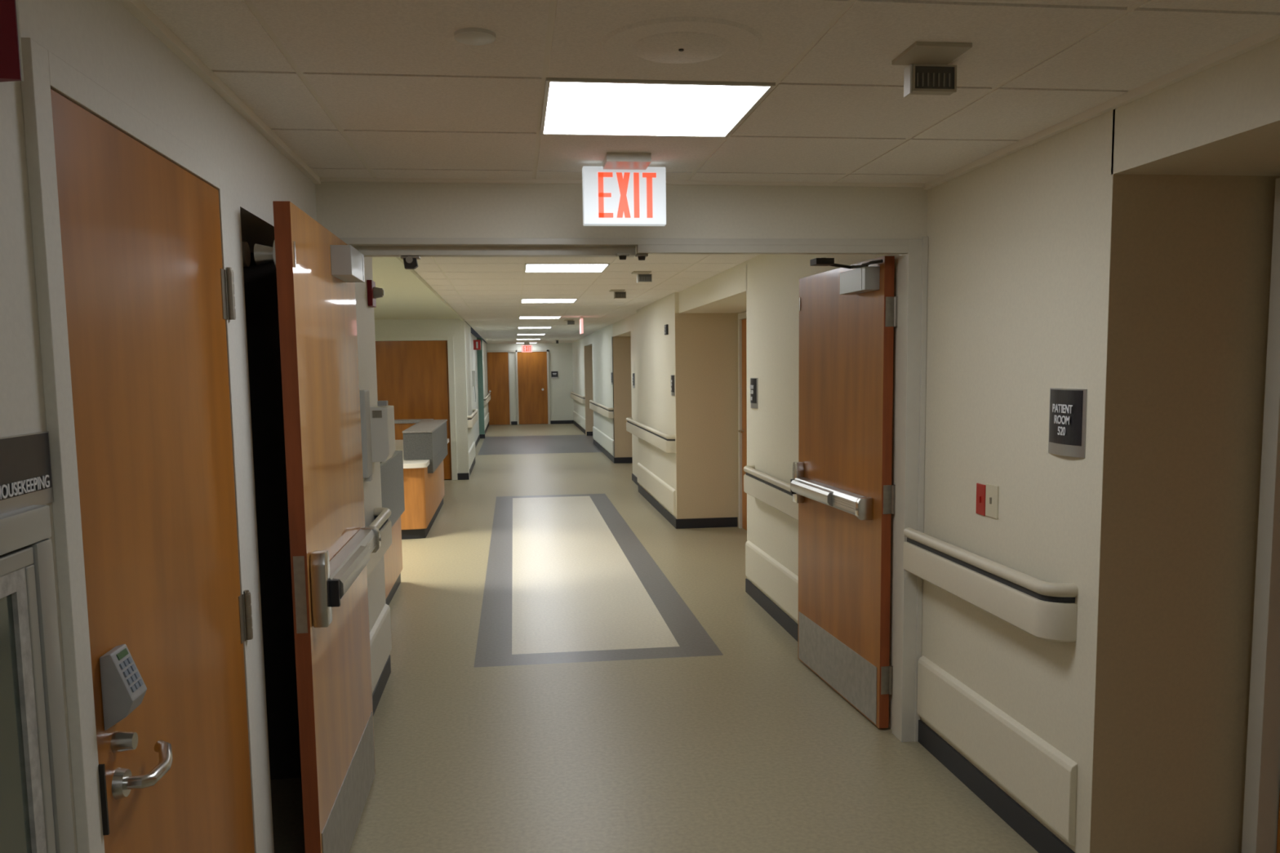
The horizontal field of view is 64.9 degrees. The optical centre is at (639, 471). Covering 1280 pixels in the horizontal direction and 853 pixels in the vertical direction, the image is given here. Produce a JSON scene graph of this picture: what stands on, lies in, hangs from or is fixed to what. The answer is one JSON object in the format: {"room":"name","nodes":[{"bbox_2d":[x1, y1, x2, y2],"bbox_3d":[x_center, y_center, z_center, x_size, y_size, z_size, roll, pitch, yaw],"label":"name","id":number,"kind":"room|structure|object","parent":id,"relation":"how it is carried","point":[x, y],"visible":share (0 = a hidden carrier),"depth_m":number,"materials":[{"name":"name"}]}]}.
{"room":"hospital interior","nodes":[
{"label":"hospital interior","id":0,"kind":"room"},
{"bbox_2d":[0,0,316,852],"bbox_3d":[-0.982,0.416,0.527,0.360,2.390,7.200,-1,6,-7],"label":"wall","id":1,"kind":"structure","parent":0,"point":[102,40],"depth_m":2.73,"materials":[{"name":"white paint"}]},
{"bbox_2d":[0,0,23,81],"bbox_3d":[-0.883,-0.684,1.346,0.094,0.317,0.045,-1,6,-7],"label":"sign","id":2,"kind":"object","parent":1,"relation":"attached to","point":[11,52],"visible":1,"depth_m":1.35,"materials":[{"name":"red plastic"}]},
{"bbox_2d":[0,431,53,514],"bbox_3d":[-0.926,0.003,1.504,0.010,0.113,0.200,-1,6,-7],"label":"sign","id":3,"kind":"object","parent":1,"relation":"attached to","point":[25,463],"visible":1,"depth_m":1.51,"materials":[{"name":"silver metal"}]},
{"bbox_2d":[0,504,75,852],"bbox_3d":[-0.881,0.451,1.331,0.034,0.752,0.517,-1,6,-7],"label":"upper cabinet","id":4,"kind":"object","parent":1,"relation":"attached to","point":[36,815],"visible":1,"depth_m":1.49,"materials":[{"name":"silver metal"}]},
{"bbox_2d":[20,37,262,852],"bbox_3d":[-1.025,0.359,2.172,0.079,2.165,1.060,-1,6,-7],"label":"trim","id":5,"kind":"structure","parent":1,"relation":"attached to","point":[43,71],"depth_m":1.65,"materials":[{"name":"white paint"}]},
{"bbox_2d":[50,88,254,852],"bbox_3d":[-0.980,0.380,2.193,0.109,2.094,0.973,-1,6,-7],"label":"door","id":6,"kind":"structure","parent":1,"relation":"in","point":[144,281],"depth_m":2.03,"materials":[{"name":"brown wood"}]},
{"bbox_2d":[241,240,275,266],"bbox_3d":[-1.215,-0.618,2.864,0.382,0.084,0.084,-1,6,-7],"label":"holder","id":7,"kind":"object","parent":1,"relation":"attached to","point":[263,254],"visible":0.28,"depth_m":2.86,"materials":[{"name":"grey metal"}]},
{"bbox_2d":[369,604,391,693],"bbox_3d":[-1.289,0.916,4.854,0.024,0.272,1.260,-1,6,-7],"label":"guard","id":8,"kind":"object","parent":1,"relation":"attached to","point":[380,641],"visible":0.51,"depth_m":5.06,"materials":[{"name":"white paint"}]},
{"bbox_2d":[372,654,391,715],"bbox_3d":[-1.402,1.123,4.865,0.232,0.100,1.297,-1,6,-7],"label":"baseboard","id":9,"kind":"structure","parent":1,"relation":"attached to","point":[380,687],"depth_m":5.13,"materials":[{"name":"black rubber"}]},
{"bbox_2d":[355,257,386,631],"bbox_3d":[-3.038,0.028,4.533,3.480,2.390,1.300,-1,6,-7],"label":"wall","id":10,"kind":"structure","parent":0,"point":[364,313],"depth_m":5.05,"materials":[{"name":"white paint"}]},
{"bbox_2d":[359,389,372,481],"bbox_3d":[-1.298,-0.170,4.758,0.038,0.430,0.150,-1,6,-7],"label":"soap dispenser","id":11,"kind":"object","parent":10,"relation":"attached to","point":[364,393],"visible":0.81,"depth_m":4.70,"materials":[{"name":"grey plastic"}]},
{"bbox_2d":[366,280,384,307],"bbox_3d":[-1.347,-0.908,5.142,0.074,0.130,0.130,-1,6,-7],"label":"fire alarm strobe","id":12,"kind":"object","parent":10,"relation":"attached to","point":[373,292],"visible":1,"depth_m":5.11,"materials":[{"name":"red plastic"}]},
{"bbox_2d":[366,507,391,577],"bbox_3d":[-1.249,0.322,4.670,0.094,0.184,0.986,-1,6,-7],"label":"handrail","id":13,"kind":"object","parent":10,"relation":"attached to","point":[381,515],"visible":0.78,"depth_m":4.79,"materials":[{"name":"beige plastic"}]},
{"bbox_2d":[369,400,395,462],"bbox_3d":[-1.306,-0.208,5.080,0.102,0.300,0.285,-1,6,-7],"label":"dispenser","id":14,"kind":"object","parent":10,"relation":"attached to","point":[382,415],"visible":0.91,"depth_m":4.95,"materials":[{"name":"white plastic"}]},
{"bbox_2d":[393,257,462,320],"bbox_3d":[-2.020,-1.748,10.078,0.020,0.032,9.750,-1,6,-7],"label":"trim","id":15,"kind":"structure","parent":10,"relation":"attached to","point":[412,272],"depth_m":8.67,"materials":[{"name":"beige paint"}]},
{"bbox_2d":[374,319,469,474],"bbox_3d":[-4.331,-1.028,14.874,3.500,2.390,0.150,-1,6,-7],"label":"wall","id":16,"kind":"structure","parent":0,"point":[455,328],"depth_m":14.91,"materials":[{"name":"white paint"}]},
{"bbox_2d":[375,340,452,479],"bbox_3d":[-3.385,-0.895,14.933,1.105,2.066,0.096,-1,6,-7],"label":"door","id":17,"kind":"structure","parent":16,"relation":"in","point":[412,376],"depth_m":14.90,"materials":[{"name":"brown wood"}]},
{"bbox_2d":[375,336,457,479],"bbox_3d":[-3.381,-0.925,14.977,1.255,2.140,0.125,-1,6,-7],"label":"trim","id":18,"kind":"structure","parent":16,"relation":"attached to","point":[450,339],"depth_m":14.94,"materials":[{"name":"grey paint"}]},
{"bbox_2d":[464,320,488,449],"bbox_3d":[-3.671,-1.812,22.349,0.280,2.390,14.600,-1,6,-7],"label":"wall","id":19,"kind":"structure","parent":0,"point":[471,354],"depth_m":20.87,"materials":[{"name":"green paint"}]},
{"bbox_2d":[468,441,475,469],"bbox_3d":[-2.750,-0.267,16.448,0.024,0.272,2.550,-1,6,-7],"label":"guard","id":20,"kind":"object","parent":19,"relation":"attached to","point":[472,454],"visible":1,"depth_m":16.30,"materials":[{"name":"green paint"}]},
{"bbox_2d":[457,422,488,479],"bbox_3d":[-3.615,-0.664,22.380,0.260,0.100,14.744,-1,6,-7],"label":"baseboard","id":21,"kind":"structure","parent":19,"relation":"attached to","point":[460,476],"depth_m":16.17,"materials":[{"name":"black rubber"}]},
{"bbox_2d":[467,408,478,427],"bbox_3d":[-2.726,-0.873,16.384,0.094,0.184,2.612,-1,6,-7],"label":"handrail","id":22,"kind":"object","parent":19,"relation":"attached to","point":[472,420],"visible":1,"depth_m":15.63,"materials":[{"name":"beige plastic"}]},
{"bbox_2d":[471,370,475,400],"bbox_3d":[-3.430,-1.759,20.814,0.060,0.643,0.300,-1,6,-7],"label":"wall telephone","id":23,"kind":"object","parent":19,"relation":"attached to","point":[473,374],"visible":0.94,"depth_m":20.66,"materials":[{"name":"white plastic"}]},
{"bbox_2d":[473,339,480,350],"bbox_3d":[-3.540,-2.748,21.860,0.150,0.210,0.210,-1,6,-7],"label":"fire alarm","id":24,"kind":"object","parent":19,"relation":"attached to","point":[477,343],"visible":1,"depth_m":21.77,"materials":[{"name":"red plastic"}]},
{"bbox_2d":[484,412,488,429],"bbox_3d":[-4.115,-1.338,26.956,0.024,0.272,5.250,-1,6,-7],"label":"guard","id":25,"kind":"object","parent":19,"relation":"attached to","point":[486,418],"visible":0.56,"depth_m":26.97,"materials":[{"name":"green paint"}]},
{"bbox_2d":[484,392,490,405],"bbox_3d":[-4.090,-1.944,26.892,0.094,0.184,5.312,-1,6,-7],"label":"handrail","id":26,"kind":"object","parent":19,"relation":"attached to","point":[487,398],"visible":0.86,"depth_m":25.88,"materials":[{"name":"beige plastic"}]},
{"bbox_2d":[476,337,484,434],"bbox_3d":[-3.883,-1.983,24.027,0.280,2.390,0.200,-1,6,-7],"label":"wall","id":27,"kind":"structure","parent":0,"point":[479,353],"depth_m":23.95,"materials":[{"name":"paint"}]},
{"bbox_2d":[485,342,573,425],"bbox_3d":[-2.945,-2.614,29.855,3.600,2.420,0.200,-1,6,-7],"label":"wall","id":28,"kind":"structure","parent":0,"point":[560,354],"depth_m":29.77,"materials":[{"name":"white paint"}]},
{"bbox_2d":[487,351,510,425],"bbox_3d":[-4.154,-2.431,29.564,0.610,2.123,0.090,-1,6,-7],"label":"door","id":29,"kind":"structure","parent":28,"relation":"in","point":[497,362],"depth_m":29.57,"materials":[{"name":"brown wood"}]},
{"bbox_2d":[486,350,550,425],"bbox_3d":[-3.577,-2.470,29.659,1.810,2.190,0.060,-1,6,-7],"label":"trim","id":30,"kind":"structure","parent":28,"relation":"attached to","point":[487,351],"depth_m":29.64,"materials":[{"name":"white paint"}]},
{"bbox_2d":[517,351,548,424],"bbox_3d":[-3.162,-2.457,29.687,0.860,2.123,0.090,-1,6,-7],"label":"door","id":31,"kind":"structure","parent":28,"relation":"in","point":[531,366],"depth_m":29.70,"materials":[{"name":"brown wood"}]},
{"bbox_2d":[511,420,573,424],"bbox_3d":[-2.894,-1.450,29.871,1.855,0.100,0.012,-1,6,-7],"label":"baseboard","id":32,"kind":"structure","parent":28,"relation":"attached to","point":[551,421],"depth_m":29.92,"materials":[{"name":"black rubber"}]},
{"bbox_2d":[551,371,558,378],"bbox_3d":[-2.525,-2.858,29.771,0.205,0.210,0.019,-1,6,-7],"label":"room sign","id":33,"kind":"object","parent":28,"relation":"attached to","point":[554,375],"visible":1,"depth_m":29.76,"materials":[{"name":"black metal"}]},
{"bbox_2d":[372,252,759,343],"bbox_3d":[-3.334,-2.452,16.704,6.000,0.040,25.900,-1,6,-7],"label":"ceiling","id":34,"kind":"structure","parent":0,"point":[487,293],"depth_m":9.49,"materials":[{"name":"tile"}]},
{"bbox_2d":[521,342,532,352],"bbox_3d":[-3.198,-3.512,28.449,0.300,0.282,0.192,-1,6,-7],"label":"exit sign","id":35,"kind":"object","parent":34,"relation":"hanging from","point":[526,348],"visible":1,"depth_m":28.50,"materials":[{"name":"white plastic"}]},
{"bbox_2d":[516,333,545,335],"bbox_3d":[-2.374,-2.987,21.921,0.604,0.013,0.604,-1,6,-7],"label":"recessed light","id":36,"kind":"object","parent":34,"relation":"in","point":[517,334],"visible":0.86,"depth_m":21.84,"materials":[{"name":"white plastic"}]},
{"bbox_2d":[517,333,544,334],"bbox_3d":[-2.374,-2.988,21.921,0.582,0.008,0.582,-1,6,-7],"label":"diffuser","id":37,"kind":"object","parent":36,"relation":"attached to","point":[517,334],"depth_m":21.82,"materials":[{"name":"white plastic"}]},
{"bbox_2d":[517,326,551,328],"bbox_3d":[-1.919,-2.619,18.309,0.604,0.013,0.604,-1,6,-7],"label":"recessed light","id":38,"kind":"object","parent":34,"relation":"in","point":[526,327],"visible":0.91,"depth_m":18.29,"materials":[{"name":"white plastic"}]},
{"bbox_2d":[518,327,550,328],"bbox_3d":[-1.919,-2.619,18.309,0.582,0.008,0.582,-1,6,-7],"label":"diffuser","id":39,"kind":"object","parent":38,"relation":"attached to","point":[518,327],"depth_m":18.34,"materials":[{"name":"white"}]},
{"bbox_2d":[519,315,561,319],"bbox_3d":[-1.464,-2.250,14.696,0.604,0.013,0.604,-1,6,-7],"label":"recessed light","id":40,"kind":"object","parent":34,"relation":"in","point":[544,317],"visible":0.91,"depth_m":14.73,"materials":[{"name":"white plastic"}]},
{"bbox_2d":[520,316,559,318],"bbox_3d":[-1.464,-2.251,14.696,0.582,0.008,0.582,-1,6,-7],"label":"diffuser","id":41,"kind":"object","parent":40,"relation":"attached to","point":[520,317],"depth_m":14.69,"materials":[{"name":"white plastic"}]},
{"bbox_2d":[520,298,577,302],"bbox_3d":[-1.008,-1.881,11.083,0.604,0.013,0.604,-1,6,-7],"label":"recessed light","id":42,"kind":"object","parent":34,"relation":"in","point":[522,300],"visible":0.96,"depth_m":11.06,"materials":[{"name":"white plastic"}]},
{"bbox_2d":[524,262,609,272],"bbox_3d":[-0.553,-1.513,7.470,0.604,0.013,0.604,-1,6,-7],"label":"recessed light","id":43,"kind":"object","parent":34,"relation":"in","point":[529,268],"visible":0.91,"depth_m":7.46,"materials":[{"name":"white plastic"}]},
{"bbox_2d":[564,319,574,324],"bbox_3d":[-1.087,-2.300,15.523,0.162,0.079,0.180,-1,6,-7],"label":"air vent","id":44,"kind":"object","parent":34,"relation":"attached to","point":[569,322],"visible":1,"depth_m":15.57,"materials":[{"name":"beige plastic"}]},
{"bbox_2d":[579,316,583,333],"bbox_3d":[-0.851,-2.126,14.618,0.032,0.247,0.300,-1,6,-7],"label":"exit sign","id":45,"kind":"object","parent":34,"relation":"hanging from","point":[581,328],"visible":1,"depth_m":14.49,"materials":[{"name":"white plastic"}]},
{"bbox_2d":[608,289,626,298],"bbox_3d":[-0.209,-1.710,9.717,0.162,0.079,0.180,-1,6,-7],"label":"air vent","id":46,"kind":"object","parent":34,"relation":"attached to","point":[618,294],"visible":1,"depth_m":9.77,"materials":[{"name":"beige plastic"}]},
{"bbox_2d":[631,271,652,283],"bbox_3d":[0.021,-1.524,7.891,0.162,0.079,0.180,-1,6,-7],"label":"air vent","id":47,"kind":"object","parent":34,"relation":"attached to","point":[642,276],"visible":1,"depth_m":7.94,"materials":[{"name":"beige plastic"}]},
{"bbox_2d":[572,324,632,457],"bbox_3d":[-0.702,-1.851,22.253,0.750,2.410,15.520,-1,6,-7],"label":"wall","id":48,"kind":"structure","parent":0,"point":[621,353],"depth_m":18.56,"materials":[{"name":"beige paint"}]},
{"bbox_2d":[570,391,585,404],"bbox_3d":[-1.684,-2.004,27.164,0.094,0.184,5.362,-1,6,-7],"label":"handrail","id":49,"kind":"object","parent":48,"relation":"attached to","point":[578,397],"visible":1,"depth_m":26.16,"materials":[{"name":"beige plastic"}]},
{"bbox_2d":[573,410,585,429],"bbox_3d":[-1.645,-1.400,27.235,0.024,0.272,5.300,-1,6,-7],"label":"guard","id":50,"kind":"object","parent":48,"relation":"attached to","point":[577,418],"visible":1,"depth_m":27.03,"materials":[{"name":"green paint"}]},
{"bbox_2d":[573,420,592,435],"bbox_3d":[-1.390,-1.204,27.300,0.512,0.100,5.516,-1,6,-7],"label":"baseboard","id":51,"kind":"structure","parent":48,"relation":"attached to","point":[588,433],"depth_m":26.05,"materials":[{"name":"black rubber"}]},
{"bbox_2d":[589,400,613,418],"bbox_3d":[-0.776,-1.228,19.557,0.094,0.184,4.462,-1,6,-7],"label":"handrail","id":52,"kind":"object","parent":48,"relation":"attached to","point":[608,412],"visible":1,"depth_m":18.60,"materials":[{"name":"beige plastic"}]},
{"bbox_2d":[592,426,613,455],"bbox_3d":[-0.737,-0.623,19.629,0.024,0.272,4.400,-1,6,-7],"label":"guard","id":53,"kind":"object","parent":48,"relation":"attached to","point":[602,438],"visible":1,"depth_m":19.16,"materials":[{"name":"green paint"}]},
{"bbox_2d":[610,372,613,384],"bbox_3d":[-0.489,-1.609,17.422,0.022,0.210,0.200,-1,6,-7],"label":"room sign","id":54,"kind":"object","parent":48,"relation":"attached to","point":[611,375],"visible":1,"depth_m":17.35,"materials":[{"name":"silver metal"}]},
{"bbox_2d":[593,439,632,463],"bbox_3d":[-0.454,-0.425,19.671,0.562,0.100,4.566,-1,6,-7],"label":"baseboard","id":55,"kind":"structure","parent":48,"relation":"attached to","point":[618,460],"depth_m":17.48,"materials":[{"name":"black rubber"}]},
{"bbox_2d":[315,182,928,239],"bbox_3d":[-0.123,-1.062,4.080,2.890,0.245,0.100,-1,6,-7],"label":"wall header","id":56,"kind":"structure","parent":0,"point":[345,209],"depth_m":4.04,"materials":[{"name":"grey paint"}]},
{"bbox_2d":[272,200,381,852],"bbox_3d":[-1.015,0.243,3.455,0.141,2.106,1.155,-1,6,-7],"label":"door","id":57,"kind":"structure","parent":56,"relation":"in","point":[331,545],"depth_m":3.16,"materials":[{"name":"orange wood"}]},
{"bbox_2d":[328,578,340,607],"bbox_3d":[-0.905,0.361,2.985,0.027,0.080,0.022,-1,6,-7],"label":"latch","id":58,"kind":"object","parent":57,"relation":"attached to","point":[334,584],"depth_m":2.98,"materials":[{"name":"black plastic"}]},
{"bbox_2d":[400,255,420,269],"bbox_3d":[-0.921,-0.839,4.040,0.075,0.049,0.057,-1,6,-7],"label":"bracket","id":59,"kind":"object","parent":56,"relation":"attached to","point":[410,261],"visible":1,"depth_m":4.02,"materials":[{"name":"metal"}]},
{"bbox_2d":[615,253,629,259],"bbox_3d":[-0.070,-0.870,4.076,0.052,0.023,0.040,-1,6,-7],"label":"latch strike","id":60,"kind":"object","parent":56,"relation":"attached to","point":[621,255],"visible":1,"depth_m":4.06,"materials":[{"name":"metal"}]},
{"bbox_2d":[338,236,928,742],"bbox_3d":[-0.019,0.129,4.216,2.468,2.175,0.138,-1,6,-7],"label":"trim","id":61,"kind":"structure","parent":56,"relation":"attached to","point":[913,254],"depth_m":4.22,"materials":[{"name":"grey metal"}]},
{"bbox_2d":[635,253,648,260],"bbox_3d":[0.007,-0.874,4.106,0.048,0.023,0.040,-1,6,-7],"label":"latch strike","id":62,"kind":"object","parent":56,"relation":"attached to","point":[641,256],"visible":1,"depth_m":4.09,"materials":[{"name":"metal"}]},
{"bbox_2d":[790,255,897,728],"bbox_3d":[0.854,0.066,4.955,0.361,2.100,1.155,-2,6,-10],"label":"door","id":63,"kind":"structure","parent":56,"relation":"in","point":[843,491],"depth_m":4.82,"materials":[{"name":"brown wood"}]},
{"bbox_2d":[790,479,795,493],"bbox_3d":[0.831,0.082,5.452,0.027,0.080,0.022,-2,6,-10],"label":"latch","id":64,"kind":"object","parent":63,"relation":"attached to","point":[791,480],"depth_m":5.44,"materials":[{"name":"silver metal"}]},
{"bbox_2d":[270,423,1038,852],"bbox_3d":[-2.458,0.297,13.448,6.800,0.001,33.500,-1,6,-7],"label":"floor","id":65,"kind":"structure","parent":0,"point":[575,668],"depth_m":4.88,"materials":[{"name":"beige tile"}]},
{"bbox_2d":[380,450,404,604],"bbox_3d":[-2.054,0.476,6.666,0.732,1.032,2.335,-1,6,-7],"label":"reception desk","id":66,"kind":"object","parent":65,"relation":"on","point":[391,470],"visible":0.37,"depth_m":7.28,"materials":[{"name":"brown wood"}]},
{"bbox_2d":[395,419,448,539],"bbox_3d":[-2.942,-0.009,11.420,1.398,1.040,3.520,-1,6,-7],"label":"reception desk","id":67,"kind":"object","parent":65,"relation":"on","point":[424,445],"visible":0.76,"depth_m":10.12,"materials":[{"name":"brown wood"}]},
{"bbox_2d":[394,418,433,439],"bbox_3d":[-3.317,-0.183,13.366,1.140,0.995,0.310,-1,6,-7],"label":"reception desk","id":68,"kind":"object","parent":67,"relation":"part of","point":[400,425],"depth_m":13.22,"materials":[{"name":"brown wood"}]},
{"bbox_2d":[394,418,433,423],"bbox_3d":[-3.323,-0.658,13.317,1.140,0.040,0.310,-1,6,-7],"label":"countertop","id":69,"kind":"structure","parent":68,"relation":"on","point":[412,420],"depth_m":13.20,"materials":[{"name":"grey laminate"}]},
{"bbox_2d":[395,438,448,468],"bbox_3d":[-2.964,-0.214,11.397,1.360,0.043,3.520,-1,6,-7],"label":"countertop","id":70,"kind":"structure","parent":67,"relation":"on","point":[409,464],"depth_m":9.96,"materials":[{"name":"white"}]},
{"bbox_2d":[402,419,447,433],"bbox_3d":[-2.380,-0.512,11.247,0.298,0.018,2.320,-1,6,-7],"label":"countertop","id":71,"kind":"structure","parent":67,"relation":"on","point":[424,425],"depth_m":10.90,"materials":[{"name":"grey laminate"}]},
{"bbox_2d":[140,0,1279,183],"bbox_3d":[0.401,-0.829,0.619,2.470,0.030,6.910,-1,6,-7],"label":"ceiling","id":72,"kind":"structure","parent":0,"point":[353,88],"depth_m":2.54,"materials":[{"name":"tile"}]},
{"bbox_2d":[453,27,496,45],"bbox_3d":[-0.367,-0.966,2.238,0.092,0.013,0.092,-1,6,-7],"label":"smoke detector","id":73,"kind":"object","parent":72,"relation":"attached to","point":[469,36],"visible":1,"depth_m":2.22,"materials":[{"name":"white plastic"}]},
{"bbox_2d":[582,152,666,226],"bbox_3d":[-0.048,-1.004,3.593,0.302,0.226,0.192,-1,6,-7],"label":"exit sign","id":74,"kind":"object","parent":72,"relation":"hanging from","point":[624,191],"visible":1,"depth_m":3.64,"materials":[{"name":"white plastic"}]},
{"bbox_2d":[539,77,775,137],"bbox_3d":[0.021,-1.048,2.920,0.604,0.013,0.604,-1,6,-7],"label":"recessed light","id":75,"kind":"object","parent":72,"relation":"in","point":[571,106],"visible":0.97,"depth_m":2.87,"materials":[{"name":"white plastic"}]},
{"bbox_2d":[600,16,763,71],"bbox_3d":[0.096,-0.981,2.328,0.380,0.014,0.380,-1,6,-7],"label":"ceiling speaker","id":76,"kind":"object","parent":72,"relation":"in","point":[682,43],"visible":1,"depth_m":2.29,"materials":[{"name":"plastic"}]},
{"bbox_2d":[891,41,972,97],"bbox_3d":[0.707,-0.966,2.427,0.162,0.079,0.180,-1,6,-7],"label":"air vent","id":77,"kind":"object","parent":72,"relation":"attached to","point":[928,72],"visible":1,"depth_m":2.47,"materials":[{"name":"beige plastic"}]},
{"bbox_2d":[612,253,897,729],"bbox_3d":[0.690,-0.691,10.887,0.830,2.410,13.060,-1,6,-7],"label":"wall","id":78,"kind":"structure","parent":0,"point":[765,286],"depth_m":10.11,"materials":[{"name":"beige paint"}]},
{"bbox_2d":[631,373,635,387],"bbox_3d":[-0.095,-1.290,14.293,0.022,0.210,0.200,-1,6,-7],"label":"room sign","id":79,"kind":"object","parent":78,"relation":"attached to","point":[633,374],"visible":1,"depth_m":14.22,"materials":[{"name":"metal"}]},
{"bbox_2d":[626,417,675,453],"bbox_3d":[0.081,-0.468,12.119,0.094,0.184,3.812,-1,6,-7],"label":"handrail","id":80,"kind":"object","parent":78,"relation":"attached to","point":[665,442],"visible":1,"depth_m":11.30,"materials":[{"name":"beige plastic"}]},
{"bbox_2d":[636,462,675,515],"bbox_3d":[0.164,0.173,11.841,0.024,0.272,3.060,-1,6,-7],"label":"guard","id":81,"kind":"object","parent":78,"relation":"attached to","point":[663,492],"visible":1,"depth_m":11.45,"materials":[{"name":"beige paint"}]},
{"bbox_2d":[664,324,668,334],"bbox_3d":[0.271,-1.491,10.590,0.032,0.105,0.140,-1,6,-7],"label":"room sign","id":82,"kind":"object","parent":78,"relation":"attached to","point":[666,326],"visible":1,"depth_m":10.53,"materials":[{"name":"black plastic"}]},
{"bbox_2d":[670,374,675,395],"bbox_3d":[0.329,-0.880,10.285,0.022,0.210,0.200,-1,6,-7],"label":"room sign","id":83,"kind":"object","parent":78,"relation":"attached to","point":[673,376],"visible":1,"depth_m":10.22,"materials":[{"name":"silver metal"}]},
{"bbox_2d":[631,473,737,528],"bbox_3d":[0.402,0.301,12.564,0.642,0.100,4.556,-1,6,-7],"label":"baseboard","id":84,"kind":"structure","parent":78,"relation":"attached to","point":[714,522],"depth_m":10.34,"materials":[{"name":"black rubber"}]},
{"bbox_2d":[737,311,746,528],"bbox_3d":[1.101,-0.438,9.566,0.050,2.170,1.300,-1,6,-7],"label":"trim","id":85,"kind":"structure","parent":78,"relation":"attached to","point":[741,316],"depth_m":10.15,"materials":[{"name":"beige paint"}]},
{"bbox_2d":[737,319,746,530],"bbox_3d":[1.083,-0.409,9.567,0.083,2.097,1.170,-1,6,-7],"label":"door","id":86,"kind":"structure","parent":78,"relation":"in","point":[744,431],"depth_m":10.04,"materials":[{"name":"brown wood"}]},
{"bbox_2d":[749,377,757,408],"bbox_3d":[0.785,-0.544,6.993,0.022,0.210,0.200,-1,6,-7],"label":"room sign","id":87,"kind":"object","parent":78,"relation":"attached to","point":[753,381],"visible":1,"depth_m":6.94,"materials":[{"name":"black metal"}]},
{"bbox_2d":[743,465,798,520],"bbox_3d":[0.850,0.121,6.343,0.094,0.184,1.486,-1,6,-7],"label":"handrail","id":88,"kind":"object","parent":78,"relation":"attached to","point":[775,492],"visible":0.91,"depth_m":6.28,"materials":[{"name":"beige plastic"}]},
{"bbox_2d":[745,578,798,642],"bbox_3d":[0.950,0.972,6.019,0.012,0.100,2.750,-1,6,-7],"label":"baseboard","id":89,"kind":"structure","parent":78,"relation":"attached to","point":[773,610],"depth_m":6.58,"materials":[{"name":"black rubber"}]},
{"bbox_2d":[745,540,798,622],"bbox_3d":[0.941,0.768,5.997,0.024,0.272,2.650,-1,6,-7],"label":"guard","id":90,"kind":"object","parent":78,"relation":"attached to","point":[771,576],"visible":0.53,"depth_m":6.52,"materials":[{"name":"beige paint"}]},
{"bbox_2d":[920,37,1279,852],"bbox_3d":[2.079,0.326,0.903,0.870,2.410,7.200,-1,6,-7],"label":"wall","id":91,"kind":"structure","parent":0,"point":[1020,242],"depth_m":3.08,"materials":[{"name":"beige paint"}]},
{"bbox_2d":[117,0,1279,189],"bbox_3d":[0.413,-0.794,0.528,2.470,0.024,7.100,-1,6,-7],"label":"trim","id":92,"kind":"structure","parent":91,"relation":"attached to","point":[137,8],"depth_m":2.93,"materials":[{"name":"silver metal"}]},
{"bbox_2d":[975,483,986,515],"bbox_3d":[1.276,0.105,3.771,0.011,0.116,0.070,-1,6,-7],"label":"light switch","id":93,"kind":"object","parent":91,"relation":"attached to","point":[980,488],"visible":1,"depth_m":3.77,"materials":[{"name":"red plastic"}]},
{"bbox_2d":[903,527,1078,642],"bbox_3d":[1.246,0.388,3.716,0.104,0.184,1.171,-1,6,-7],"label":"handrail","id":94,"kind":"object","parent":91,"relation":"attached to","point":[1043,610],"visible":1,"depth_m":3.46,"materials":[{"name":"beige plastic"}]},
{"bbox_2d":[985,483,999,519],"bbox_3d":[1.286,0.109,3.684,0.011,0.120,0.092,-1,6,-7],"label":"light switch","id":95,"kind":"object","parent":91,"relation":"attached to","point":[992,491],"visible":1,"depth_m":3.68,"materials":[{"name":"beige plastic"}]},
{"bbox_2d":[918,720,1075,852],"bbox_3d":[1.563,1.195,3.789,0.532,0.100,1.319,-1,6,-7],"label":"baseboard","id":96,"kind":"structure","parent":91,"relation":"attached to","point":[1036,834],"depth_m":3.72,"materials":[{"name":"black rubber"}]},
{"bbox_2d":[917,655,1077,845],"bbox_3d":[1.292,0.994,3.775,0.024,0.272,1.210,-1,6,-7],"label":"guard","id":97,"kind":"object","parent":91,"relation":"attached to","point":[1040,776],"visible":1,"depth_m":3.60,"materials":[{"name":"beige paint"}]},
{"bbox_2d":[1048,387,1087,457],"bbox_3d":[1.337,-0.155,3.172,0.022,0.210,0.210,-1,6,-7],"label":"room sign","id":98,"kind":"object","parent":91,"relation":"attached to","point":[1068,406],"visible":1,"depth_m":3.14,"materials":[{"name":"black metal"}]},
{"bbox_2d":[1241,177,1279,852],"bbox_3d":[1.990,0.298,2.353,0.090,2.170,1.390,-1,6,-7],"label":"trim","id":99,"kind":"structure","parent":91,"relation":"attached to","point":[1262,778],"depth_m":3.02,"materials":[{"name":"grey metal"}]},
{"bbox_2d":[1276,793,1279,852],"bbox_3d":[1.992,0.326,2.356,0.083,2.097,1.260,-1,6,-7],"label":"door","id":100,"kind":"structure","parent":91,"relation":"in","point":[1278,824],"depth_m":3.06,"materials":[{"name":"brown wood"}]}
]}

